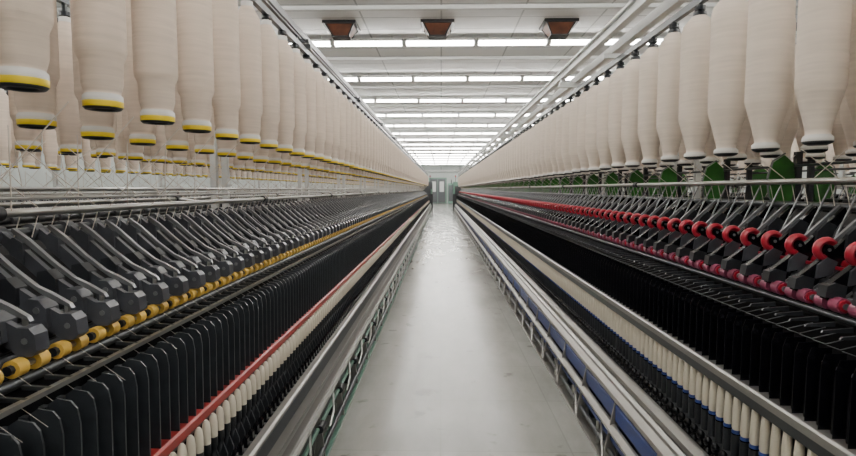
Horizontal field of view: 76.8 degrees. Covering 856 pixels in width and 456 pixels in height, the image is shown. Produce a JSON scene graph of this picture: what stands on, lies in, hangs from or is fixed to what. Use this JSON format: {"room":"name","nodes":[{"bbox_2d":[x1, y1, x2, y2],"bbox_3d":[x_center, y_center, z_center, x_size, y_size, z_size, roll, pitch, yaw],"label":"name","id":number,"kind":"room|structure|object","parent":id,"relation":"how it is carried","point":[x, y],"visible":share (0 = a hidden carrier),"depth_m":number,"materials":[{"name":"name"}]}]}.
{"room":"textile factory","nodes":[
{"label":"textile factory","id":0,"kind":"room"},
{"bbox_2d":[0,91,373,201],"bbox_3d":[-6.392,-2.523,27.301,0.100,4.100,61.500,0,4,1],"label":"wall","id":1,"kind":"structure","parent":0,"point":[40,176],"depth_m":11.10,"materials":[{"name":"white paint"}]},
{"bbox_2d":[376,165,469,202],"bbox_3d":[1.397,-4.729,57.843,14.000,4.100,0.100,0,4,1],"label":"wall","id":2,"kind":"structure","parent":0,"point":[450,176],"depth_m":57.71,"materials":[{"name":"white paint"}]},
{"bbox_2d":[429,178,446,202],"bbox_3d":[1.044,-4.022,57.772,1.900,2.700,0.100,0,4,1],"label":"door","id":3,"kind":"structure","parent":2,"relation":"in","point":[439,184],"depth_m":57.72,"materials":[{"name":"green"}]},
{"bbox_2d":[56,0,797,164],"bbox_3d":[0.656,-4.606,26.980,14.000,0.100,61.500,0,4,1],"label":"ceiling","id":4,"kind":"structure","parent":0,"point":[476,24],"depth_m":10.24,"materials":[{"name":"white paint"}]},
{"bbox_2d":[322,20,360,40],"bbox_3d":[-1.369,-3.123,8.583,0.520,0.224,0.520,0,4,1],"label":"ceiling air vent","id":5,"kind":"object","parent":4,"relation":"attached to","point":[340,30],"depth_m":8.42,"materials":[{"name":"brown metal"}]},
{"bbox_2d":[57,2,797,140],"bbox_3d":[0.659,-4.542,27.135,14.000,0.050,57.080,0,4,1],"label":"ceiling lights","id":6,"kind":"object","parent":4,"relation":"attached to","point":[653,5],"depth_m":10.59,"materials":[{"name":"white paint"}]},
{"bbox_2d":[420,19,453,40],"bbox_3d":[0.151,-3.121,8.546,0.520,0.224,0.520,0,4,1],"label":"ceiling air vent","id":7,"kind":"object","parent":4,"relation":"attached to","point":[434,29],"depth_m":8.38,"materials":[{"name":"brown metal"}]},
{"bbox_2d":[416,160,469,161],"bbox_3d":[1.145,-5.997,48.079,10.968,0.165,0.180,0,4,1],"label":"fluorescent lights","id":8,"kind":"object","parent":4,"relation":"attached to","point":[416,160],"visible":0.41,"depth_m":48.01,"materials":[{"name":"white paint"}]},
{"bbox_2d":[408,150,478,152],"bbox_3d":[0.856,-5.132,36.114,10.968,0.165,0.180,0,4,1],"label":"fluorescent lights","id":9,"kind":"object","parent":4,"relation":"attached to","point":[416,150],"visible":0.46,"depth_m":36.09,"materials":[{"name":"white paint"}]},
{"bbox_2d":[425,170,461,171],"bbox_3d":[1.386,-6.333,57.276,13.800,0.818,0.237,0,4,1],"label":"ventilation duct","id":10,"kind":"object","parent":4,"relation":"hanging from","point":[425,170],"visible":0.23,"depth_m":57.19,"materials":[{"name":"grey metal"}]},
{"bbox_2d":[420,163,470,164],"bbox_3d":[1.289,-6.429,54.062,10.968,0.165,0.180,0,4,1],"label":"fluorescent lights","id":11,"kind":"object","parent":4,"relation":"attached to","point":[420,163],"visible":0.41,"depth_m":54.09,"materials":[{"name":"white paint"}]},
{"bbox_2d":[418,161,472,162],"bbox_3d":[1.217,-6.213,51.071,10.968,0.165,0.180,0,4,1],"label":"fluorescent lights","id":12,"kind":"object","parent":4,"relation":"attached to","point":[449,161],"visible":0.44,"depth_m":51.08,"materials":[{"name":"white paint"}]},
{"bbox_2d":[413,156,482,157],"bbox_3d":[1.000,-5.564,42.097,10.968,0.165,0.180,0,4,1],"label":"fluorescent lights","id":13,"kind":"object","parent":4,"relation":"attached to","point":[413,156],"visible":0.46,"depth_m":42.05,"materials":[{"name":"white paint"}]},
{"bbox_2d":[414,158,481,159],"bbox_3d":[1.073,-5.780,45.088,10.968,0.165,0.180,0,4,1],"label":"fluorescent lights","id":14,"kind":"object","parent":4,"relation":"attached to","point":[414,158],"visible":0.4,"depth_m":45.00,"materials":[{"name":"white paint"}]},
{"bbox_2d":[411,153,486,154],"bbox_3d":[0.928,-5.348,39.105,10.968,0.165,0.180,0,4,1],"label":"fluorescent lights","id":15,"kind":"object","parent":4,"relation":"attached to","point":[418,153],"visible":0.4,"depth_m":39.03,"materials":[{"name":"white paint"}]},
{"bbox_2d":[405,147,495,148],"bbox_3d":[0.784,-4.916,33.123,10.968,0.165,0.180,0,4,1],"label":"fluorescent lights","id":16,"kind":"object","parent":4,"relation":"attached to","point":[405,147],"visible":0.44,"depth_m":33.03,"materials":[{"name":"white paint"}]},
{"bbox_2d":[401,142,501,144],"bbox_3d":[0.712,-4.700,30.131,10.968,0.165,0.180,0,4,1],"label":"fluorescent lights","id":17,"kind":"object","parent":4,"relation":"attached to","point":[433,143],"visible":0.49,"depth_m":30.04,"materials":[{"name":"white paint"}]},
{"bbox_2d":[397,137,507,140],"bbox_3d":[0.639,-4.484,27.140,10.968,0.165,0.180,0,4,1],"label":"fluorescent lights","id":18,"kind":"object","parent":4,"relation":"attached to","point":[408,138],"visible":0.36,"depth_m":27.05,"materials":[{"name":"white paint"}]},
{"bbox_2d":[392,131,515,134],"bbox_3d":[0.567,-4.268,24.149,10.968,0.165,0.180,0,4,1],"label":"fluorescent lights","id":19,"kind":"object","parent":4,"relation":"attached to","point":[404,132],"visible":0.47,"depth_m":24.07,"materials":[{"name":"white paint"}]},
{"bbox_2d":[385,122,532,126],"bbox_3d":[0.495,-4.052,21.157,10.968,0.165,0.180,0,4,1],"label":"fluorescent lights","id":20,"kind":"object","parent":4,"relation":"attached to","point":[388,124],"visible":0.46,"depth_m":21.09,"materials":[{"name":"white paint"}]},
{"bbox_2d":[375,111,549,116],"bbox_3d":[0.423,-3.836,18.166,10.968,0.165,0.180,0,4,1],"label":"fluorescent lights","id":21,"kind":"object","parent":4,"relation":"attached to","point":[392,113],"visible":0.48,"depth_m":18.09,"materials":[{"name":"white paint"}]},
{"bbox_2d":[362,96,574,102],"bbox_3d":[0.351,-3.620,15.175,10.968,0.165,0.180,0,4,1],"label":"fluorescent lights","id":22,"kind":"object","parent":4,"relation":"attached to","point":[523,99],"visible":0.41,"depth_m":15.12,"materials":[{"name":"white paint"}]},
{"bbox_2d":[328,73,611,81],"bbox_3d":[0.278,-3.404,12.183,10.968,0.165,0.180,0,4,1],"label":"fluorescent lights","id":23,"kind":"object","parent":4,"relation":"attached to","point":[404,77],"visible":0.45,"depth_m":12.11,"materials":[{"name":"white paint"}]},
{"bbox_2d":[289,35,665,47],"bbox_3d":[0.206,-3.188,9.192,10.968,0.165,0.180,0,4,1],"label":"fluorescent lights","id":24,"kind":"object","parent":4,"relation":"attached to","point":[535,40],"visible":0.38,"depth_m":9.12,"materials":[{"name":"white paint"}]},
{"bbox_2d":[539,18,578,39],"bbox_3d":[2.050,-3.117,8.501,0.520,0.224,0.520,0,4,1],"label":"ceiling air vent","id":25,"kind":"object","parent":4,"relation":"attached to","point":[552,28],"depth_m":8.34,"materials":[{"name":"brown metal"}]},
{"bbox_2d":[314,203,616,455],"bbox_3d":[0.656,-0.416,27.283,14.000,0.100,61.500,0,4,1],"label":"floor","id":26,"kind":"structure","parent":0,"point":[451,369],"depth_m":4.26,"materials":[{"name":"paint"}]},
{"bbox_2d":[0,90,380,208],"bbox_3d":[-3.697,-1.077,18.415,0.761,2.495,39.300,0,4,1],"label":"frame","id":27,"kind":"object","parent":26,"relation":"on","point":[55,181],"visible":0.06,"depth_m":6.80,"materials":[{"name":"grey metal"}]},
{"bbox_2d":[0,89,383,185],"bbox_3d":[-3.538,-1.892,18.313,0.413,0.744,38.990,0,4,1],"label":"roving bobbins","id":28,"kind":"object","parent":27,"relation":"attached to","point":[50,147],"visible":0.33,"depth_m":5.82,"materials":[{"name":"fabric"}]},
{"bbox_2d":[0,0,432,455],"bbox_3d":[-1.074,-1.130,19.145,1.930,2.495,40.909,0,4,1],"label":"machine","id":29,"kind":"object","parent":26,"relation":"on","point":[222,325],"visible":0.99,"depth_m":2.16,"materials":[{"name":"black metal"}]},
{"bbox_2d":[0,0,427,185],"bbox_3d":[-1.117,-1.882,18.311,1.373,0.764,39.076,0,4,1],"label":"roving bobbins","id":30,"kind":"object","parent":29,"relation":"attached to","point":[206,69],"visible":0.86,"depth_m":2.30,"materials":[{"name":"beige fabric"}]},
{"bbox_2d":[261,0,426,172],"bbox_3d":[-0.778,-2.311,18.255,0.640,0.180,39.300,0,4,1],"label":"track","id":31,"kind":"object","parent":29,"relation":"attached to","point":[274,7],"visible":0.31,"depth_m":4.12,"materials":[{"name":"grey metal"}]},
{"bbox_2d":[448,180,452,202],"bbox_3d":[2.513,-3.901,57.489,0.750,2.500,0.570,0,4,1],"label":"tall cabinet","id":32,"kind":"object","parent":26,"relation":"on","point":[450,185],"visible":0.76,"depth_m":57.23,"materials":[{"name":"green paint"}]},
{"bbox_2d":[453,0,855,455],"bbox_3d":[2.195,-1.104,19.073,1.830,2.455,40.900,0,4,1],"label":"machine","id":33,"kind":"object","parent":26,"relation":"on","point":[711,322],"visible":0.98,"depth_m":2.58,"materials":[{"name":"black"}]},
{"bbox_2d":[457,0,687,174],"bbox_3d":[1.846,-2.324,18.191,0.590,0.215,39.300,0,4,1],"label":"track","id":34,"kind":"object","parent":33,"relation":"on","point":[632,9],"visible":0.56,"depth_m":4.21,"materials":[{"name":"white metal"}]},
{"bbox_2d":[458,0,855,186],"bbox_3d":[2.201,-1.837,18.209,1.180,0.760,39.069,0,4,1],"label":"roving bobbins","id":35,"kind":"object","parent":33,"relation":"on","point":[736,82],"visible":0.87,"depth_m":2.57,"materials":[{"name":"beige fabric"}]},
{"bbox_2d":[621,165,855,198],"bbox_3d":[4.740,-1.042,18.213,0.600,2.455,39.300,0,4,1],"label":"frame","id":36,"kind":"object","parent":26,"relation":"on","point":[850,188],"visible":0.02,"depth_m":6.11,"materials":[{"name":"grey metal"}]},
{"bbox_2d":[604,138,855,182],"bbox_3d":[4.729,-1.835,18.117,0.440,0.750,39.011,0,4,1],"label":"roving bobbins","id":37,"kind":"object","parent":36,"relation":"attached to","point":[830,153],"visible":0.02,"depth_m":6.24,"materials":[{"name":"beige fabric"}]},
{"bbox_2d":[623,160,855,197],"bbox_3d":[7.704,-2.499,26.962,0.100,4.100,61.500,0,4,1],"label":"wall","id":38,"kind":"structure","parent":0,"point":[804,174],"depth_m":10.37,"materials":[{"name":"white paint"}]}
]}

